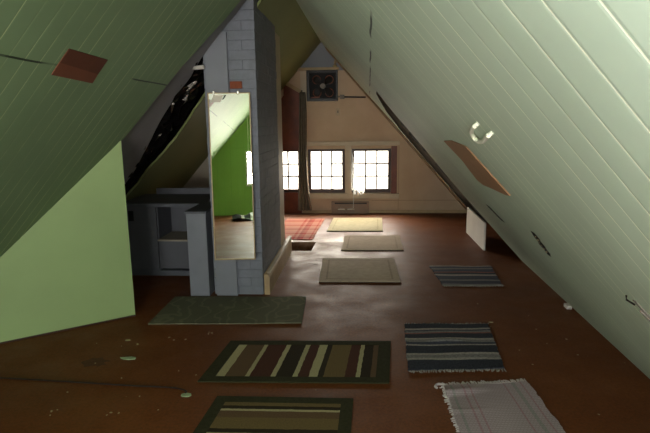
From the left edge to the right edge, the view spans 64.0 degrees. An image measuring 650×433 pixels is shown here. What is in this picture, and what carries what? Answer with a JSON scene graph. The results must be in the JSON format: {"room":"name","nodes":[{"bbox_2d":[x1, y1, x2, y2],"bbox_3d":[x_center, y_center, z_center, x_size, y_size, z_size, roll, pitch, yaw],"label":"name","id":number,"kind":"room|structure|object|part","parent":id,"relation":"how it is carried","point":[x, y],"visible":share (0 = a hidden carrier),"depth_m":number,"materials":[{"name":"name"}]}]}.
{"room":"attic","nodes":[
{"label":"attic","id":0,"kind":"room"},
{"bbox_2d":[0,141,134,341],"bbox_3d":[-2.123,0.187,3.611,1.450,1.372,0.050,-8,12,-33],"label":"wall","id":1,"kind":"structure","parent":0,"point":[71,268],"depth_m":3.79,"materials":[{"name":"green paint"}]},
{"bbox_2d":[0,315,135,343],"bbox_3d":[-2.100,0.860,3.711,1.450,0.012,0.006,-8,12,-33],"label":"baseboard","id":2,"kind":"structure","parent":1,"relation":"attached to","point":[130,315],"depth_m":3.83,"materials":[{"name":"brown wood"}]},
{"bbox_2d":[0,0,240,256],"bbox_3d":[-1.776,0.046,0.866,2.385,2.698,6.651,0,10,4],"label":"sloped ceiling","id":3,"kind":"structure","parent":0,"point":[54,130],"depth_m":2.91,"materials":[{"name":"green wood"}]},
{"bbox_2d":[51,49,107,82],"bbox_3d":[-1.233,-0.756,2.635,0.115,0.130,0.405,0,10,4],"label":"cardboard","id":4,"kind":"object","parent":3,"relation":"attached to","point":[75,65],"visible":1,"depth_m":2.61,"materials":[{"name":"brown cardboard"}]},
{"bbox_2d":[121,0,245,182],"bbox_3d":[-1.616,-0.538,3.830,2.388,2.700,2.101,0,10,4],"label":"lining","id":5,"kind":"object","parent":3,"relation":"attached to","point":[133,145],"visible":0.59,"depth_m":4.20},
{"bbox_2d":[125,57,203,192],"bbox_3d":[-1.393,-0.860,4.734,1.415,1.393,0.612,6,12,32],"label":"plastic sheet","id":6,"kind":"object","parent":5,"relation":"attached to","point":[183,101],"visible":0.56,"depth_m":4.81,"materials":[{"name":"black plastic"}]},
{"bbox_2d":[192,65,204,69],"bbox_3d":[-1.030,-1.203,4.203,0.115,0.037,0.032,3,11,18],"label":"pipe","id":7,"kind":"object","parent":5,"relation":"attached to","point":[198,67],"visible":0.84,"depth_m":4.19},
{"bbox_2d":[125,85,205,194],"bbox_3d":[-1.799,-0.472,2.997,3.216,3.633,11.420,0,10,4],"label":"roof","id":8,"kind":"structure","parent":0,"point":[174,132],"depth_m":5.66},
{"bbox_2d":[183,157,209,187],"bbox_3d":[-1.686,-0.711,7.155,1.610,1.840,0.080,0,10,4],"label":"wall","id":9,"kind":"structure","parent":0,"point":[200,178],"depth_m":7.15,"materials":[{"name":"grey paint"}]},
{"bbox_2d":[126,0,320,200],"bbox_3d":[-1.387,-1.010,6.438,2.427,2.745,4.020,0,10,4],"label":"wall","id":10,"kind":"structure","parent":0,"point":[186,152],"depth_m":5.75,"materials":[{"name":"green paint"}]},
{"bbox_2d":[275,32,284,245],"bbox_3d":[-0.534,-0.724,5.639,0.100,2.390,0.340,0,10,4],"label":"wall","id":11,"kind":"structure","parent":0,"point":[277,38],"depth_m":5.65,"materials":[{"name":"brown wood"}]},
{"bbox_2d":[0,213,649,432],"bbox_3d":[-0.341,1.004,3.175,5.500,0.120,11.420,0,10,4],"label":"floor","id":12,"kind":"structure","parent":0,"point":[574,388],"depth_m":3.45,"materials":[{"name":"brown wood"}]},
{"bbox_2d":[0,377,186,392],"bbox_3d":[-1.659,0.973,3.073,1.786,0.008,0.056,1,11,8],"label":"cord","id":13,"kind":"object","parent":12,"relation":"on","point":[0,377],"visible":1,"depth_m":3.04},
{"bbox_2d":[81,357,108,366],"bbox_3d":[-1.464,0.930,3.314,0.157,0.001,0.148,8,14,41],"label":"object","id":14,"kind":"structure","parent":12,"relation":"on","point":[99,361],"depth_m":3.31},
{"bbox_2d":[120,356,135,359],"bbox_3d":[-1.275,0.917,3.364,0.108,0.004,0.045,0,10,4],"label":"flake","id":15,"kind":"object","parent":12,"relation":"on","point":[130,357],"visible":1,"depth_m":3.36,"materials":[{"name":"green paint"}]},
{"bbox_2d":[126,188,210,275],"bbox_3d":[-1.553,0.145,5.378,0.850,0.800,0.700,0,10,4],"label":"base cabinet","id":16,"kind":"object","parent":12,"relation":"on","point":[157,226],"visible":0.59,"depth_m":5.11,"materials":[{"name":"grey paint"}]},
{"bbox_2d":[128,211,133,220],"bbox_3d":[-1.885,-0.005,5.055,0.050,0.100,0.013,0,10,4],"label":"outlet","id":17,"kind":"object","parent":16,"relation":"attached to","point":[130,213],"depth_m":5.05,"materials":[{"name":"black plastic"}]},
{"bbox_2d":[126,194,210,206],"bbox_3d":[-1.557,-0.169,5.326,0.850,0.035,0.690,0,10,4],"label":"countertop","id":18,"kind":"structure","parent":16,"relation":"on","point":[146,200],"depth_m":5.18,"materials":[{"name":"grey"}]},
{"bbox_2d":[158,231,187,240],"bbox_3d":[-1.397,0.199,5.233,0.440,0.018,0.385,0,10,4],"label":"shelf","id":19,"kind":"object","parent":16,"relation":"attached to","point":[168,235],"depth_m":5.19,"materials":[{"name":"grey paint"}]},
{"bbox_3d":[-1.395,0.341,5.267,0.430,0.270,0.370,0,10,4],"label":"drawer","id":20,"kind":"part","parent":16,"relation":"part of","materials":[{"name":"grey paint"}]},
{"bbox_2d":[181,393,190,396],"bbox_3d":[-0.774,0.996,2.903,0.060,0.004,0.039,0,10,4],"label":"flake","id":21,"kind":"object","parent":12,"relation":"on","point":[183,394],"visible":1,"depth_m":2.90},
{"bbox_2d":[184,202,214,295],"bbox_3d":[-1.081,0.280,4.738,0.187,0.755,0.545,0,10,4],"label":"base cabinet","id":22,"kind":"object","parent":12,"relation":"on","point":[198,217],"visible":0.72,"depth_m":4.50,"materials":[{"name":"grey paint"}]},
{"bbox_2d":[148,296,305,324],"bbox_3d":[-0.740,0.752,4.201,1.168,0.012,0.650,0,10,4],"label":"rug","id":23,"kind":"object","parent":12,"relation":"on","point":[181,309],"visible":1,"depth_m":4.16,"materials":[{"name":"green fabric"}]},
{"bbox_2d":[203,0,280,295],"bbox_3d":[-0.738,-0.852,4.826,0.436,2.940,1.115,0,10,4],"label":"chimney","id":24,"kind":"object","parent":12,"relation":"on","point":[242,58],"visible":0.57,"depth_m":4.47,"materials":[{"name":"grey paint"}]},
{"bbox_2d":[207,91,255,259],"bbox_3d":[-0.769,-0.324,4.305,0.344,1.396,0.066,-1,10,-1],"label":"mirror","id":25,"kind":"object","parent":24,"relation":"attached to","point":[229,113],"visible":1,"depth_m":4.30,"materials":[{"name":"mirror"}]},
{"bbox_2d":[264,236,291,294],"bbox_3d":[-0.457,0.452,5.302,0.051,0.197,1.520,0,10,4],"label":"baseboard","id":26,"kind":"structure","parent":24,"relation":"attached to","point":[275,268],"depth_m":5.00,"materials":[{"name":"beige wood"}]},
{"bbox_2d":[193,396,352,432],"bbox_3d":[-0.290,1.085,2.377,0.827,0.008,0.992,0,10,4],"label":"striped mat","id":27,"kind":"object","parent":12,"relation":"on","point":[226,414],"visible":1,"depth_m":2.68,"materials":[{"name":"fabric"}]},
{"bbox_2d":[198,341,390,383],"bbox_3d":[-0.147,0.912,3.305,1.160,0.008,0.610,0,10,4],"label":"striped mat","id":28,"kind":"object","parent":12,"relation":"on","point":[333,362],"visible":1,"depth_m":3.26,"materials":[{"name":"fabric"}]},
{"bbox_2d":[285,219,324,239],"bbox_3d":[-0.355,0.165,7.367,0.616,0.007,1.437,0,10,4],"label":"rug","id":29,"kind":"object","parent":12,"relation":"on","point":[299,229],"visible":0.8,"depth_m":7.34,"materials":[{"name":"red fabric"}]},
{"bbox_2d":[327,218,382,231],"bbox_3d":[0.451,0.113,7.572,0.795,0.015,0.964,0,10,4],"label":"mat","id":30,"kind":"object","parent":12,"relation":"on","point":[337,224],"visible":1,"depth_m":7.47,"materials":[{"name":"beige fabric"}]},
{"bbox_2d":[319,258,400,282],"bbox_3d":[0.343,0.538,5.278,0.785,0.015,0.845,0,10,4],"label":"mat","id":31,"kind":"object","parent":12,"relation":"on","point":[333,270],"visible":1,"depth_m":5.21,"materials":[{"name":"beige fabric"}]},
{"bbox_2d":[341,235,403,250],"bbox_3d":[0.578,0.324,6.425,0.738,0.015,0.775,0,10,4],"label":"mat","id":32,"kind":"object","parent":12,"relation":"on","point":[351,242],"visible":1,"depth_m":6.37,"materials":[{"name":"beige fabric"}]},
{"bbox_2d":[404,322,505,372],"bbox_3d":[0.856,0.857,3.496,0.665,0.025,0.807,0,10,4],"label":"rag rug","id":33,"kind":"object","parent":12,"relation":"on","point":[439,346],"visible":1,"depth_m":3.43,"materials":[{"name":"fabric"}]},
{"bbox_2d":[429,265,503,286],"bbox_3d":[1.369,0.571,5.038,0.631,0.014,0.681,0,10,4],"label":"rag rug","id":34,"kind":"object","parent":12,"relation":"on","point":[452,275],"visible":1,"depth_m":5.01,"materials":[{"name":"fabric"}]},
{"bbox_2d":[434,378,565,432],"bbox_3d":[0.895,1.024,2.583,0.548,0.028,0.918,-1,10,0],"label":"rug","id":35,"kind":"object","parent":12,"relation":"on","point":[507,406],"visible":1,"depth_m":2.71,"materials":[{"name":"fabric"}]},
{"bbox_2d":[564,303,571,308],"bbox_3d":[1.944,0.718,4.163,0.040,0.030,0.070,0,10,4],"label":"wood block","id":36,"kind":"object","parent":12,"relation":"on","point":[566,305],"visible":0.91,"depth_m":4.14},
{"bbox_2d":[281,43,476,212],"bbox_3d":[-0.047,-1.491,8.380,5.400,3.130,0.140,0,10,4],"label":"wall","id":37,"kind":"structure","parent":0,"point":[418,187],"depth_m":8.31,"materials":[{"name":"beige paint"}]},
{"bbox_2d":[283,150,298,191],"bbox_3d":[-0.684,-0.741,8.518,0.590,0.710,0.065,0,10,4],"label":"window","id":38,"kind":"structure","parent":37,"relation":"in","point":[288,189],"depth_m":8.49,"materials":[{"name":"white wood"}]},
{"bbox_2d":[281,85,301,212],"bbox_3d":[-0.793,-1.077,8.419,0.805,2.080,0.030,0,10,4],"label":"panelling","id":39,"kind":"object","parent":37,"relation":"attached to","point":[290,99],"visible":0.28,"depth_m":8.33,"materials":[{"name":"red wood"}]},
{"bbox_2d":[286,82,300,92],"bbox_3d":[-0.529,-2.054,8.210,0.300,0.240,0.050,0,10,4],"label":"trim","id":40,"kind":"structure","parent":37,"relation":"attached to","point":[291,86],"depth_m":8.19,"materials":[{"name":"beige wood"}]},
{"bbox_2d":[300,71,306,101],"bbox_3d":[-0.341,-2.054,8.213,0.095,0.485,0.020,0,10,4],"label":"trim","id":41,"kind":"structure","parent":37,"relation":"attached to","point":[302,73],"depth_m":8.19,"materials":[{"name":"beige wood"}]},
{"bbox_2d":[298,90,311,210],"bbox_3d":[-0.339,-1.044,8.329,0.234,1.917,0.119,0,10,4],"label":"curtain","id":42,"kind":"object","parent":37,"relation":"hanging from","point":[304,203],"visible":1,"depth_m":8.33,"materials":[{"name":"grey fabric"}]},
{"bbox_2d":[298,67,338,70],"bbox_3d":[-0.109,-2.307,8.125,0.650,0.040,0.070,0,10,4],"label":"trim","id":43,"kind":"structure","parent":37,"relation":"attached to","point":[308,68],"depth_m":8.09,"materials":[{"name":"beige wood"}]},
{"bbox_2d":[306,70,337,100],"bbox_3d":[-0.043,-2.050,8.159,0.487,0.470,0.090,0,10,4],"label":"exhaust fan","id":44,"kind":"object","parent":37,"relation":"attached to","point":[322,85],"visible":1,"depth_m":8.16,"materials":[{"name":"black metal"}]},
{"bbox_3d":[-0.118,-2.125,8.143,0.130,0.131,0.034,0,10,4],"label":"blade","id":45,"kind":"part","parent":44,"relation":"part of","materials":[{"name":"black metal"}]},
{"bbox_3d":[-0.115,-1.961,8.173,0.131,0.130,0.034,0,10,4],"label":"blade","id":46,"kind":"part","parent":44,"relation":"part of","materials":[{"name":"black metal"}]},
{"bbox_3d":[-0.030,-2.059,8.194,0.407,0.385,0.008,0,10,4],"label":"plate","id":47,"kind":"part","parent":44,"relation":"part of","materials":[{"name":"black metal"}]},
{"bbox_3d":[0.052,-1.963,8.161,0.130,0.131,0.034,0,10,4],"label":"blade","id":48,"kind":"part","parent":44,"relation":"part of","materials":[{"name":"black metal"}]},
{"bbox_3d":[0.048,-2.127,8.131,0.131,0.130,0.034,0,10,4],"label":"blade","id":49,"kind":"part","parent":44,"relation":"part of","materials":[{"name":"black metal"}]},
{"bbox_2d":[308,149,344,192],"bbox_3d":[0.027,-0.741,8.471,0.595,0.710,0.065,0,10,4],"label":"window","id":50,"kind":"structure","parent":37,"relation":"in","point":[311,190],"depth_m":8.46,"materials":[{"name":"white wood"}]},
{"bbox_2d":[336,108,339,115],"bbox_3d":[0.205,-1.660,8.250,0.070,0.115,0.020,0,10,4],"label":"light switch","id":51,"kind":"object","parent":37,"relation":"attached to","point":[337,109],"visible":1,"depth_m":8.25,"materials":[{"name":"grey paint"}]},
{"bbox_2d":[345,146,350,193],"bbox_3d":[0.377,-0.755,8.404,0.098,0.775,0.025,0,10,4],"label":"trim","id":52,"kind":"structure","parent":37,"relation":"attached to","point":[347,148],"depth_m":8.39,"materials":[{"name":"beige wood"}]},
{"bbox_2d":[331,201,368,213],"bbox_3d":[0.409,-0.146,8.448,0.610,0.200,0.084,0,10,4],"label":"wall heater","id":53,"kind":"object","parent":37,"relation":"attached to","point":[337,207],"visible":1,"depth_m":8.44,"materials":[{"name":"brown metal"}]},
{"bbox_2d":[338,95,365,98],"bbox_3d":[0.422,-1.884,8.179,0.438,0.065,0.050,0,10,4],"label":"junction box","id":54,"kind":"object","parent":37,"relation":"attached to","point":[340,96],"visible":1,"depth_m":8.16,"materials":[{"name":"grey paint"}]},
{"bbox_2d":[307,141,399,145],"bbox_3d":[0.406,-1.168,8.323,1.570,0.065,0.030,0,10,4],"label":"trim","id":55,"kind":"structure","parent":37,"relation":"attached to","point":[347,143],"depth_m":8.31,"materials":[{"name":"beige wood"}]},
{"bbox_2d":[310,193,398,198],"bbox_3d":[0.416,-0.334,8.474,1.570,0.080,0.035,0,10,4],"label":"trim","id":56,"kind":"structure","parent":37,"relation":"attached to","point":[341,195],"depth_m":8.46,"materials":[{"name":"beige wood"}]},
{"bbox_2d":[351,149,364,207],"bbox_3d":[0.528,-0.605,8.362,0.220,0.940,0.061,0,10,4],"label":"sheer curtain","id":57,"kind":"object","parent":37,"relation":"hanging from","point":[356,190],"visible":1,"depth_m":8.38,"materials":[{"name":"white fabric"}]},
{"bbox_2d":[351,149,357,190],"bbox_3d":[0.478,-0.745,8.356,0.120,0.660,0.029,0,10,4],"label":"drape","id":58,"kind":"object","parent":57,"relation":"hanging from","point":[354,187],"depth_m":8.38,"materials":[{"name":"white fabric"}]},
{"bbox_2d":[352,149,390,192],"bbox_3d":[0.748,-0.741,8.423,0.630,0.710,0.065,0,10,4],"label":"window","id":59,"kind":"structure","parent":37,"relation":"in","point":[367,190],"depth_m":8.40,"materials":[{"name":"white wood"}]},
{"bbox_2d":[303,210,466,212],"bbox_3d":[0.978,-0.080,8.493,2.690,0.050,0.018,0,10,4],"label":"baseboard","id":60,"kind":"structure","parent":37,"relation":"attached to","point":[305,211],"depth_m":8.46,"materials":[{"name":"beige wood"}]},
{"bbox_2d":[391,146,396,193],"bbox_3d":[1.108,-0.748,8.355,0.092,0.760,0.028,0,10,4],"label":"trim","id":61,"kind":"structure","parent":37,"relation":"attached to","point":[393,148],"depth_m":8.34,"materials":[{"name":"red wood"}]},
{"bbox_2d":[325,47,466,210],"bbox_3d":[1.141,-1.280,7.911,2.284,2.582,0.698,0,10,4],"label":"trim","id":62,"kind":"structure","parent":37,"relation":"attached to","point":[329,52],"depth_m":7.82,"materials":[{"name":"green wood"}]},
{"bbox_2d":[296,0,649,378],"bbox_3d":[0.749,-0.369,2.848,2.514,2.734,11.020,0,10,4],"label":"sloped ceiling","id":63,"kind":"structure","parent":0,"point":[562,87],"depth_m":1.18,"materials":[{"name":"wood"}]},
{"bbox_2d":[388,106,489,224],"bbox_3d":[1.482,-0.585,6.350,1.585,1.749,2.437,0,10,4],"label":"insulation","id":64,"kind":"object","parent":63,"relation":"attached to","point":[402,124],"visible":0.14,"depth_m":7.18},
{"bbox_2d":[444,140,509,195],"bbox_3d":[0.716,-0.239,2.487,0.224,0.248,0.740,0,10,4],"label":"cardboard","id":65,"kind":"object","parent":63,"relation":"attached to","point":[479,171],"visible":1,"depth_m":2.39,"materials":[{"name":"brown cardboard"}]},
{"bbox_2d":[469,122,493,143],"bbox_3d":[0.468,-0.253,1.584,0.050,0.073,0.293,1,11,9],"label":"hook","id":66,"kind":"object","parent":63,"relation":"attached to","point":[474,126],"visible":1,"depth_m":1.56,"materials":[{"name":"beige plastic"}]},
{"bbox_2d":[625,295,649,321],"bbox_3d":[0.912,0.267,1.506,0.026,0.065,0.085,-9,14,-39],"label":"latch","id":67,"kind":"object","parent":63,"relation":"attached to","point":[642,310],"visible":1,"depth_m":1.50,"materials":[{"name":"grey paint"}]},
{"bbox_3d":[0.918,0.271,1.499,0.063,0.049,0.021,8,14,40],"label":"plate","id":68,"kind":"part","parent":67,"relation":"part of","materials":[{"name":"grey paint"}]},
{"bbox_2d":[466,207,485,249],"bbox_3d":[1.871,0.134,6.465,0.020,0.345,0.980,0,10,4],"label":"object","id":69,"kind":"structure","parent":0,"point":[476,226],"depth_m":6.37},
{"bbox_2d":[534,233,549,253],"bbox_3d":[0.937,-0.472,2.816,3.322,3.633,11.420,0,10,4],"label":"hole","id":70,"kind":"structure","parent":0,"point":[534,233],"depth_m":4.62,"materials":[{"name":"black"}]}
]}

